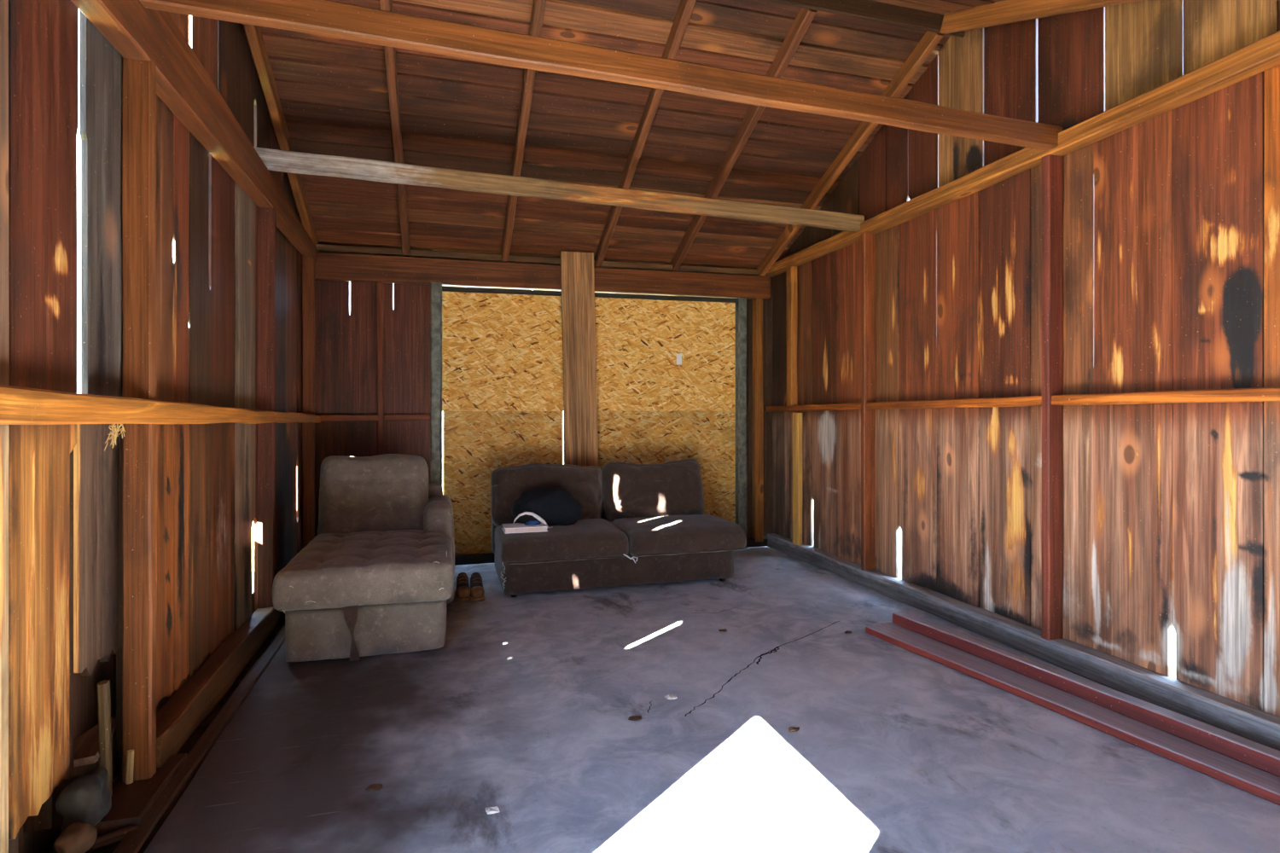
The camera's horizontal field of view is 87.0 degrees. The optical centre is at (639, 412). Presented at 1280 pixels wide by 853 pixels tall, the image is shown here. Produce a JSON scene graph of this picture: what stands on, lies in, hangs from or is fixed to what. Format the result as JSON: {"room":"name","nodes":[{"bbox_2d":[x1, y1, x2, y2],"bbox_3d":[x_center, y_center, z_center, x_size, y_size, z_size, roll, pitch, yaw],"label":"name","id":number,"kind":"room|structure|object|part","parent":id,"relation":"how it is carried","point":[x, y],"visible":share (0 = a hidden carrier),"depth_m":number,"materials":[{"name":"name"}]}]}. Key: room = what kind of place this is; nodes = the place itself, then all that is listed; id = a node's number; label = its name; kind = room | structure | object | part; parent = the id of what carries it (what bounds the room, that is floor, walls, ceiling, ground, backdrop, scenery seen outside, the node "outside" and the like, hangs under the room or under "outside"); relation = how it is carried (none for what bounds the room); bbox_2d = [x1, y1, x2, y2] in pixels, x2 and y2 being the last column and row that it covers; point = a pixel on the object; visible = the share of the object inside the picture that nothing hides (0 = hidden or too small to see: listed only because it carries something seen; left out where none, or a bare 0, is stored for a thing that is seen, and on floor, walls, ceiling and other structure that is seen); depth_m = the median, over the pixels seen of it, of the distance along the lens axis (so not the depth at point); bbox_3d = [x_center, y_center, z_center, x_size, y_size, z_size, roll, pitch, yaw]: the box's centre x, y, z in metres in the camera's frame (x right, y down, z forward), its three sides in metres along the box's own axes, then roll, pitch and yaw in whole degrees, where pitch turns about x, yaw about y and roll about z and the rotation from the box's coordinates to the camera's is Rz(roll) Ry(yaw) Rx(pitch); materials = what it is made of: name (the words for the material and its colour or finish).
{"room":"farm building","nodes":[
{"label":"farm building","id":0,"kind":"room"},
{"bbox_2d":[0,0,302,852],"bbox_3d":[-1.690,-0.502,2.071,0.136,3.523,6.318,0,0,-16],"label":"wall","id":1,"kind":"structure","parent":0,"point":[206,503],"depth_m":2.03,"materials":[{"name":"brown wood"}]},
{"bbox_2d":[73,715,116,767],"bbox_3d":[-1.702,1.015,2.089,0.101,0.069,0.428,0,0,-30],"label":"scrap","id":2,"kind":"object","parent":1,"relation":"attached to","point":[86,746],"visible":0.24,"depth_m":2.00,"materials":[{"name":"brown wood"}]},
{"bbox_2d":[73,424,118,676],"bbox_3d":[-1.655,0.365,2.041,0.024,0.830,0.399,0,0,-18],"label":"plank","id":3,"kind":"object","parent":1,"relation":"attached to","point":[96,469],"visible":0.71,"depth_m":2.02,"materials":[{"name":"brown wood"}]},
{"bbox_2d":[70,0,319,260],"bbox_3d":[-1.853,-1.287,3.000,0.083,0.332,4.406,0,0,-16],"label":"wall plate","id":4,"kind":"object","parent":1,"relation":"attached to","point":[136,32],"visible":0.91,"depth_m":2.53,"materials":[{"name":"brown wood"}]},
{"bbox_2d":[243,23,318,246],"bbox_3d":[-2.127,-1.706,3.979,0.053,1.077,2.408,0,0,-16],"label":"rafter","id":5,"kind":"object","parent":4,"relation":"on","point":[253,33],"visible":0.77,"depth_m":3.85,"materials":[{"name":"brown wood"}]},
{"bbox_2d":[764,0,965,37],"bbox_3d":[0.018,-2.220,3.338,3.900,0.123,0.028,0,0,-16],"label":"ridge beam","id":6,"kind":"structure","parent":1,"relation":"attached to","point":[864,9],"depth_m":3.71,"materials":[{"name":"brown wood"}]},
{"bbox_2d":[940,0,1140,34],"bbox_3d":[2.029,-1.746,2.762,0.052,0.993,2.209,0,0,-16],"label":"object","id":7,"kind":"structure","parent":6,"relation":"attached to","point":[1007,11],"depth_m":3.33,"materials":[{"name":"brown wood"}]},
{"bbox_2d":[314,242,772,538],"bbox_3d":[-0.647,-0.107,5.622,4.020,2.506,0.103,0,0,-16],"label":"wall","id":8,"kind":"structure","parent":0,"point":[346,369],"depth_m":5.19,"materials":[{"name":"brown wood"}]},
{"bbox_2d":[314,414,378,421],"bbox_3d":[-2.215,0.040,5.088,0.450,0.051,0.051,0,0,-16],"label":"wall rail","id":9,"kind":"object","parent":8,"relation":"attached to","point":[323,417],"visible":0.84,"depth_m":5.07,"materials":[{"name":"brown wood"}]},
{"bbox_2d":[384,414,430,421],"bbox_3d":[-1.791,0.037,5.213,0.345,0.054,0.051,0,0,-16],"label":"wall rail","id":10,"kind":"object","parent":8,"relation":"attached to","point":[386,417],"visible":0.88,"depth_m":5.19,"materials":[{"name":"brown wood"}]},
{"bbox_2d":[314,252,561,290],"bbox_3d":[-1.531,-1.091,5.272,1.827,0.224,0.083,0,0,-16],"label":"wall plate","id":11,"kind":"object","parent":8,"relation":"attached to","point":[360,268],"depth_m":5.22,"materials":[{"name":"brown wood"}]},
{"bbox_2d":[379,0,410,256],"bbox_3d":[-1.499,-1.706,4.162,0.054,1.076,2.408,0,0,-16],"label":"rafter","id":12,"kind":"object","parent":11,"relation":"on","point":[390,52],"visible":0.81,"depth_m":4.03,"materials":[{"name":"brown wood"}]},
{"bbox_2d":[500,0,546,261],"bbox_3d":[-0.783,-1.705,4.370,0.053,1.076,2.408,0,0,-16],"label":"rafter","id":13,"kind":"object","parent":11,"relation":"on","point":[538,6],"visible":0.81,"depth_m":4.13,"materials":[{"name":"brown wood"}]},
{"bbox_2d":[315,244,768,276],"bbox_3d":[-0.662,-1.240,5.530,3.780,0.065,0.073,0,0,-16],"label":"strip","id":14,"kind":"object","parent":11,"relation":"on","point":[321,247],"visible":0.81,"depth_m":5.38,"materials":[{"name":"brown wood"}]},
{"bbox_2d":[442,291,564,411],"bbox_3d":[-1.098,-0.498,5.446,0.975,0.968,0.015,0,0,-16],"label":"panel","id":15,"kind":"object","parent":8,"relation":"attached to","point":[501,352],"visible":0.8,"depth_m":5.43,"materials":[{"name":"yellow wood"}]},
{"bbox_2d":[594,297,735,411],"bbox_3d":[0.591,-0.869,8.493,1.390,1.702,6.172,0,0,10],"label":"panel","id":16,"kind":"object","parent":8,"relation":"attached to","point":[652,355],"visible":0.8,"depth_m":5.82,"materials":[{"name":"yellow wood"}]},
{"bbox_2d":[593,267,770,299],"bbox_3d":[0.380,-1.106,5.829,1.601,0.222,0.083,0,0,-16],"label":"wall plate","id":17,"kind":"object","parent":8,"relation":"attached to","point":[607,280],"depth_m":5.78,"materials":[{"name":"brown wood"}]},
{"bbox_2d":[593,0,696,267],"bbox_3d":[-0.053,-1.705,4.583,0.053,1.075,2.409,0,0,-16],"label":"rafter","id":18,"kind":"object","parent":17,"relation":"on","point":[685,8],"visible":0.76,"depth_m":4.26,"materials":[{"name":"brown wood"}]},
{"bbox_2d":[669,7,816,271],"bbox_3d":[0.590,-1.705,4.770,0.053,1.076,2.408,0,0,-16],"label":"rafter","id":19,"kind":"object","parent":17,"relation":"on","point":[804,18],"visible":0.79,"depth_m":4.40,"materials":[{"name":"brown wood"}]},
{"bbox_2d":[756,30,943,276],"bbox_3d":[1.378,-1.706,5.000,0.054,1.074,2.408,0,0,-16],"label":"rafter","id":20,"kind":"object","parent":17,"relation":"on","point":[929,41],"visible":0.83,"depth_m":4.65,"materials":[{"name":"brown wood"}]},
{"bbox_2d":[47,457,1175,852],"bbox_3d":[-1.118,1.260,3.841,28.000,0.001,32.000,0,0,-16],"label":"ground","id":21,"kind":"structure","parent":0,"point":[52,850],"depth_m":5.38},
{"bbox_2d":[56,618,285,852],"bbox_3d":[-1.544,1.228,2.102,0.250,0.076,6.300,0,0,-16],"label":"dirt","id":22,"kind":"object","parent":21,"relation":"on","point":[202,727],"visible":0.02,"depth_m":2.74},
{"bbox_2d":[53,822,97,852],"bbox_3d":[-1.435,1.087,1.718,0.076,0.070,0.110,0,0,-16],"label":"stone","id":23,"kind":"object","parent":22,"relation":"on","point":[78,837],"visible":1,"depth_m":1.69,"materials":[{"name":"stone"}]},
{"bbox_2d":[55,767,111,833],"bbox_3d":[-1.497,1.055,1.827,0.107,0.155,0.138,0,0,-16],"label":"stone","id":24,"kind":"object","parent":22,"relation":"on","point":[86,799],"visible":0.9,"depth_m":1.78,"materials":[{"name":"grey stone"}]},
{"bbox_2d":[92,824,137,850],"bbox_3d":[-1.487,1.201,1.908,0.100,0.026,0.031,0,0,-44],"label":"scrap","id":25,"kind":"object","parent":22,"relation":"on","point":[118,835],"visible":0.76,"depth_m":1.90,"materials":[{"name":"brown wood"}]},
{"bbox_2d":[93,753,187,835],"bbox_3d":[-1.583,1.188,2.112,0.172,0.040,0.380,0,0,-16],"label":"block","id":26,"kind":"object","parent":22,"relation":"on","point":[131,803],"visible":0.57,"depth_m":2.06,"materials":[{"name":"brown wood"}]},
{"bbox_2d":[96,680,112,795],"bbox_3d":[-1.561,0.955,1.966,0.026,0.345,0.046,0,0,-16],"label":"batten","id":27,"kind":"object","parent":26,"relation":"on","point":[102,687],"visible":0.69,"depth_m":1.96,"materials":[{"name":"brown wood"}]},
{"bbox_2d":[121,57,156,782],"bbox_3d":[-1.610,0.018,2.167,0.084,2.305,0.048,0,0,-16],"label":"stud","id":28,"kind":"object","parent":26,"relation":"on","point":[138,166],"visible":0.96,"depth_m":2.15,"materials":[{"name":"brown wood"}]},
{"bbox_2d":[125,750,133,785],"bbox_3d":[-1.615,1.142,2.133,0.025,0.146,0.013,0,0,-16],"label":"wood shim","id":29,"kind":"object","parent":28,"relation":"attached to","point":[130,758],"visible":0.79,"depth_m":2.13,"materials":[{"name":"brown wood"}]},
{"bbox_2d":[112,624,285,852],"bbox_3d":[-1.647,1.212,2.671,0.067,0.051,3.150,0,0,-16],"label":"board","id":30,"kind":"object","parent":22,"relation":"on","point":[136,841],"visible":0.63,"depth_m":2.29,"materials":[{"name":"brown wood"}]},
{"bbox_2d":[156,606,285,767],"bbox_3d":[-2.036,1.136,3.612,0.119,0.148,2.925,0,0,-16],"label":"plate","id":31,"kind":"object","parent":22,"relation":"on","point":[176,721],"visible":0.65,"depth_m":2.73,"materials":[{"name":"brown wood"}]},
{"bbox_2d":[256,205,276,609],"bbox_3d":[-2.069,0.016,3.736,0.088,2.308,0.063,0,0,-16],"label":"stud","id":32,"kind":"object","parent":31,"relation":"on","point":[266,222],"visible":0.92,"depth_m":3.71,"materials":[{"name":"brown wood"}]},
{"bbox_2d":[302,255,315,549],"bbox_3d":[-2.401,0.015,4.884,0.083,2.310,0.052,0,0,-16],"label":"stud","id":33,"kind":"object","parent":31,"relation":"on","point":[308,263],"visible":0.87,"depth_m":4.86,"materials":[{"name":"brown wood"}]},
{"bbox_2d":[0,384,321,424],"bbox_3d":[-1.782,0.003,2.918,0.044,0.142,4.401,0,0,-16],"label":"wall rail","id":34,"kind":"object","parent":33,"relation":"attached to","point":[19,405],"visible":1,"depth_m":1.84,"materials":[{"name":"brown wood"}]},
{"bbox_2d":[104,424,125,450],"bbox_3d":[-1.522,0.044,1.958,0.041,0.127,0.095,0,0,-16],"label":"straw","id":35,"kind":"object","parent":34,"relation":"attached to","point":[114,432],"visible":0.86,"depth_m":1.96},
{"bbox_2d":[241,0,1005,269],"bbox_3d":[0.227,-1.755,2.618,4.060,1.058,6.600,0,0,-16],"label":"ceiling","id":36,"kind":"structure","parent":0,"point":[456,113],"depth_m":4.25,"materials":[{"name":"brown wood"}]},
{"bbox_2d":[143,546,1279,852],"bbox_3d":[0.320,1.229,2.655,3.742,0.061,6.320,0,0,-16],"label":"floor","id":37,"kind":"structure","parent":0,"point":[525,707],"depth_m":2.43,"materials":[{"name":"concrete"}]},
{"bbox_2d":[272,453,454,662],"bbox_3d":[-1.523,0.734,3.970,0.860,0.923,1.624,0,0,-16],"label":"chaise lounge","id":38,"kind":"object","parent":37,"relation":"on","point":[376,577],"visible":1,"depth_m":3.36,"materials":[{"name":"fabric"}]},
{"bbox_2d":[272,529,453,611],"bbox_3d":[-1.460,0.826,3.730,0.818,0.216,1.089,0,0,-16],"label":"seat cushion","id":39,"kind":"object","parent":38,"relation":"on","point":[338,570],"depth_m":3.29,"materials":[{"name":"fabric"}]},
{"bbox_3d":[-1.730,0.557,4.404,0.668,0.569,0.343,0,0,-16],"label":"backrest","id":40,"kind":"part","parent":38,"relation":"part of","materials":[{"name":"fabric"}]},
{"bbox_3d":[-1.724,0.800,4.633,0.732,0.600,0.169,0,0,-16],"label":"frame","id":41,"kind":"part","parent":38,"relation":"part of","materials":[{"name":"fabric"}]},
{"bbox_3d":[-1.319,0.869,4.416,0.206,0.588,0.773,0,0,-16],"label":"arm","id":42,"kind":"part","parent":38,"relation":"part of","materials":[{"name":"fabric"}]},
{"bbox_2d":[365,784,382,791],"bbox_3d":[-0.847,1.194,2.150,0.035,0.009,0.042,0,0,39],"label":"dry leaf","id":43,"kind":"object","parent":37,"relation":"on","point":[374,787],"visible":1,"depth_m":2.15,"materials":[{"name":"brown plant"}]},
{"bbox_2d":[430,282,442,485],"bbox_3d":[-1.580,0.095,5.236,0.088,2.210,0.072,0,0,-16],"label":"steel post","id":44,"kind":"object","parent":37,"relation":"on","point":[436,288],"visible":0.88,"depth_m":5.21,"materials":[{"name":"grey metal"}]},
{"bbox_2d":[442,286,736,302],"bbox_3d":[-0.345,-0.982,5.623,2.520,0.060,0.043,0,0,-16],"label":"header bar","id":45,"kind":"object","parent":44,"relation":"attached to","point":[482,290],"visible":0.87,"depth_m":5.61,"materials":[{"name":"metal"}]},
{"bbox_2d":[454,572,470,601],"bbox_3d":[-1.156,1.130,4.401,0.096,0.140,0.260,0,0,-16],"label":"shoe","id":46,"kind":"object","parent":37,"relation":"on","point":[462,590],"visible":0.98,"depth_m":4.31,"materials":[{"name":"brown leather"}]},
{"bbox_2d":[454,552,494,565],"bbox_3d":[-1.268,1.160,5.191,0.304,0.073,0.380,0,0,-16],"label":"plate","id":47,"kind":"object","parent":37,"relation":"on","point":[470,559],"depth_m":5.32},
{"bbox_2d":[375,282,383,455],"bbox_3d":[-1.987,0.058,5.160,0.067,2.165,0.052,0,0,-16],"label":"stud","id":48,"kind":"object","parent":47,"relation":"on","point":[378,285],"visible":0.56,"depth_m":5.14,"materials":[{"name":"brown wood"}]},
{"bbox_2d":[443,411,563,554],"bbox_3d":[-1.095,0.555,5.447,0.948,1.139,0.016,0,0,-16],"label":"panel","id":49,"kind":"object","parent":47,"relation":"on","point":[476,444],"visible":0.52,"depth_m":5.39,"materials":[{"name":"yellow wood"}]},
{"bbox_2d":[469,572,484,601],"bbox_3d":[-1.067,1.130,4.401,0.096,0.140,0.260,0,0,-16],"label":"shoe","id":50,"kind":"object","parent":37,"relation":"on","point":[477,591],"visible":0.94,"depth_m":4.31,"materials":[{"name":"brown leather"}]},
{"bbox_2d":[485,806,499,814],"bbox_3d":[-0.444,1.194,2.029,0.040,0.009,0.029,0,0,-16],"label":"flake","id":51,"kind":"object","parent":37,"relation":"on","point":[490,811],"visible":1,"depth_m":2.03,"materials":[{"name":"white paper"}]},
{"bbox_2d":[560,251,598,466],"bbox_3d":[-0.486,-0.055,5.512,0.328,2.515,0.040,0,0,-16],"label":"plank","id":52,"kind":"object","parent":37,"relation":"on","point":[577,269],"visible":0.64,"depth_m":5.49,"materials":[{"name":"brown wood"}]},
{"bbox_2d":[490,459,746,597],"bbox_3d":[-0.208,0.782,4.959,1.724,0.836,1.026,0,0,-16],"label":"loveseat","id":53,"kind":"object","parent":37,"relation":"on","point":[652,514],"visible":0.91,"depth_m":4.69,"materials":[{"name":"fabric"}]},
{"bbox_2d":[501,523,547,534],"bbox_3d":[-0.773,0.771,4.528,0.285,0.034,0.190,0,0,-16],"label":"book","id":54,"kind":"object","parent":53,"relation":"on","point":[516,527],"visible":0.93,"depth_m":4.46,"materials":[{"name":"white paper"}]},
{"bbox_2d":[490,463,602,526],"bbox_3d":[-0.686,0.610,5.020,0.839,0.473,0.344,0,0,-16],"label":"cushion","id":55,"kind":"object","parent":53,"relation":"on","point":[508,484],"depth_m":4.93,"materials":[{"name":"fabric"}]},
{"bbox_2d":[511,486,582,529],"bbox_3d":[-0.652,0.664,4.722,0.510,0.291,0.357,0,0,-16],"label":"duffel bag","id":56,"kind":"object","parent":53,"relation":"on","point":[545,505],"visible":0.92,"depth_m":4.63,"materials":[{"name":"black fabric"}]},
{"bbox_3d":[-0.360,0.760,5.354,1.609,0.660,0.184,0,0,-16],"label":"frame","id":57,"kind":"part","parent":53,"relation":"part of","materials":[{"name":"fabric"}]},
{"bbox_2d":[494,518,628,564],"bbox_3d":[-0.561,0.877,4.683,0.845,0.203,0.683,0,0,-16],"label":"seat cushion","id":58,"kind":"object","parent":53,"relation":"on","point":[588,541],"depth_m":4.41,"materials":[{"name":"fabric"}]},
{"bbox_2d":[623,554,637,563],"bbox_3d":[-0.061,0.963,4.455,0.098,0.065,0.019,0,0,-16],"label":"paper scrap","id":59,"kind":"object","parent":53,"relation":"on","point":[631,558],"visible":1,"depth_m":4.46,"materials":[{"name":"white paper"}]},
{"bbox_2d":[600,459,703,522],"bbox_3d":[0.109,0.607,5.247,0.814,0.487,0.342,0,0,-16],"label":"cushion","id":60,"kind":"object","parent":53,"relation":"on","point":[629,491],"depth_m":5.13,"materials":[{"name":"fabric"}]},
{"bbox_2d":[610,514,746,557],"bbox_3d":[0.260,0.879,4.923,0.845,0.202,0.682,0,0,-16],"label":"seat cushion","id":61,"kind":"object","parent":53,"relation":"on","point":[648,535],"depth_m":4.66,"materials":[{"name":"fabric"}]},
{"bbox_2d":[628,715,641,721],"bbox_3d":[-0.020,1.194,2.639,0.055,0.009,0.027,0,0,-16],"label":"dry leaf","id":62,"kind":"object","parent":37,"relation":"on","point":[632,718],"visible":1,"depth_m":2.64,"materials":[{"name":"brown plant"}]},
{"bbox_2d":[664,694,677,699],"bbox_3d":[0.131,1.194,2.838,0.048,0.009,0.042,0,0,-16],"label":"flake","id":63,"kind":"object","parent":37,"relation":"on","point":[668,696],"visible":1,"depth_m":2.83,"materials":[{"name":"white paper"}]},
{"bbox_2d":[735,297,746,549],"bbox_3d":[0.895,0.095,5.956,0.088,2.210,0.072,0,0,-16],"label":"steel post","id":64,"kind":"object","parent":37,"relation":"on","point":[741,305],"visible":0.9,"depth_m":5.93,"materials":[{"name":"grey metal"}]},
{"bbox_2d":[746,537,767,547],"bbox_3d":[1.010,1.160,5.846,0.337,0.073,0.361,0,0,-16],"label":"plate","id":65,"kind":"object","parent":37,"relation":"on","point":[751,543],"depth_m":6.00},
{"bbox_2d":[563,410,735,523],"bbox_3d":[0.110,0.553,5.798,1.548,1.143,0.015,0,0,-16],"label":"panel","id":66,"kind":"object","parent":65,"relation":"on","point":[708,438],"visible":0.41,"depth_m":5.87,"materials":[{"name":"yellow wood"}]},
{"bbox_2d":[752,298,763,542],"bbox_3d":[1.055,0.050,6.035,0.083,2.200,0.073,0,0,-16],"label":"stud","id":67,"kind":"object","parent":65,"relation":"on","point":[758,304],"visible":1,"depth_m":6.00,"materials":[{"name":"brown wood"}]},
{"bbox_2d":[788,727,799,732],"bbox_3d":[0.582,1.195,2.547,0.045,0.009,0.023,0,0,-16],"label":"dry leaf","id":68,"kind":"object","parent":37,"relation":"on","point":[790,730],"visible":1,"depth_m":2.54,"materials":[{"name":"brown plant"}]},
{"bbox_2d":[767,533,1279,750],"bbox_3d":[2.057,1.142,3.098,0.150,0.129,6.200,0,0,-16],"label":"curb","id":69,"kind":"object","parent":37,"relation":"on","point":[1111,672],"visible":0.74,"depth_m":3.11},
{"bbox_2d":[791,413,802,545],"bbox_3d":[1.305,0.542,5.588,0.052,1.085,0.092,0,0,-16],"label":"stud","id":70,"kind":"object","parent":69,"relation":"on","point":[797,417],"visible":1,"depth_m":5.55,"materials":[{"name":"brown wood"}]},
{"bbox_2d":[861,232,875,570],"bbox_3d":[1.576,-0.074,4.657,0.093,2.319,0.048,0,0,-16],"label":"stud","id":71,"kind":"object","parent":69,"relation":"on","point":[868,241],"visible":1,"depth_m":4.64,"materials":[{"name":"brown wood"}]},
{"bbox_2d":[1041,154,1063,639],"bbox_3d":[1.986,-0.074,3.249,0.093,2.319,0.047,0,0,-16],"label":"stud","id":72,"kind":"object","parent":69,"relation":"on","point":[1052,472],"visible":0.98,"depth_m":3.23,"materials":[{"name":"brown wood"}]},
{"bbox_2d":[865,622,1279,805],"bbox_3d":[1.941,1.182,2.295,0.186,0.038,3.100,0,0,-24],"label":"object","id":73,"kind":"structure","parent":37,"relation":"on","point":[1264,785],"depth_m":2.61,"materials":[{"name":"red paint"}]},
{"bbox_2d":[892,611,1279,777],"bbox_3d":[1.993,1.133,2.347,0.077,0.062,3.000,0,0,-22],"label":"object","id":74,"kind":"structure","parent":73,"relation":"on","point":[1263,758],"depth_m":2.64,"materials":[{"name":"red paint"}]},
{"bbox_2d":[772,0,1279,717],"bbox_3d":[2.077,-0.574,3.167,0.045,3.388,6.315,0,0,-16],"label":"wall","id":75,"kind":"structure","parent":0,"point":[1171,219],"depth_m":3.12,"materials":[{"name":"brown wood"}]},
{"bbox_2d":[765,402,861,412],"bbox_3d":[1.372,-0.041,5.377,0.084,0.061,1.442,0,0,-16],"label":"wall rail","id":76,"kind":"object","parent":75,"relation":"attached to","point":[848,406],"visible":0.95,"depth_m":5.23,"materials":[{"name":"brown wood"}]},
{"bbox_2d":[786,266,797,406],"bbox_3d":[1.282,-0.642,5.685,0.063,1.184,0.092,0,0,-16],"label":"stud","id":77,"kind":"object","parent":76,"relation":"on","point":[792,271],"visible":0.96,"depth_m":5.65,"materials":[{"name":"brown wood"}]},
{"bbox_2d":[866,395,1041,409],"bbox_3d":[1.786,-0.053,3.955,0.084,0.060,1.414,0,0,-16],"label":"wall rail","id":78,"kind":"object","parent":75,"relation":"attached to","point":[1032,400],"visible":0.96,"depth_m":3.78,"materials":[{"name":"brown wood"}]},
{"bbox_2d":[767,30,1279,277],"bbox_3d":[2.018,-1.278,3.139,0.097,0.102,6.300,0,0,-16],"label":"wall plate","id":79,"kind":"object","parent":75,"relation":"attached to","point":[1260,55],"visible":0.94,"depth_m":3.03,"materials":[{"name":"brown wood"}]},
{"bbox_2d":[253,146,864,232],"bbox_3d":[-0.276,-1.350,4.169,3.802,0.167,0.055,0,0,-16],"label":"tie beam","id":80,"kind":"structure","parent":79,"relation":"on","point":[274,160],"depth_m":4.05,"materials":[{"name":"brown wood"}]},
{"bbox_2d":[139,0,1063,151],"bbox_3d":[0.171,-1.309,2.633,3.801,0.119,0.060,0,0,-17],"label":"tie beam","id":81,"kind":"structure","parent":79,"relation":"on","point":[327,18],"depth_m":2.50,"materials":[{"name":"brown wood"}]},
{"bbox_2d":[1051,386,1279,405],"bbox_3d":[2.325,-0.069,2.103,0.083,0.067,2.339,0,0,-16],"label":"wall rail","id":82,"kind":"object","parent":75,"relation":"attached to","point":[1259,394],"visible":1,"depth_m":2.67,"materials":[{"name":"brown wood"}]}
]}

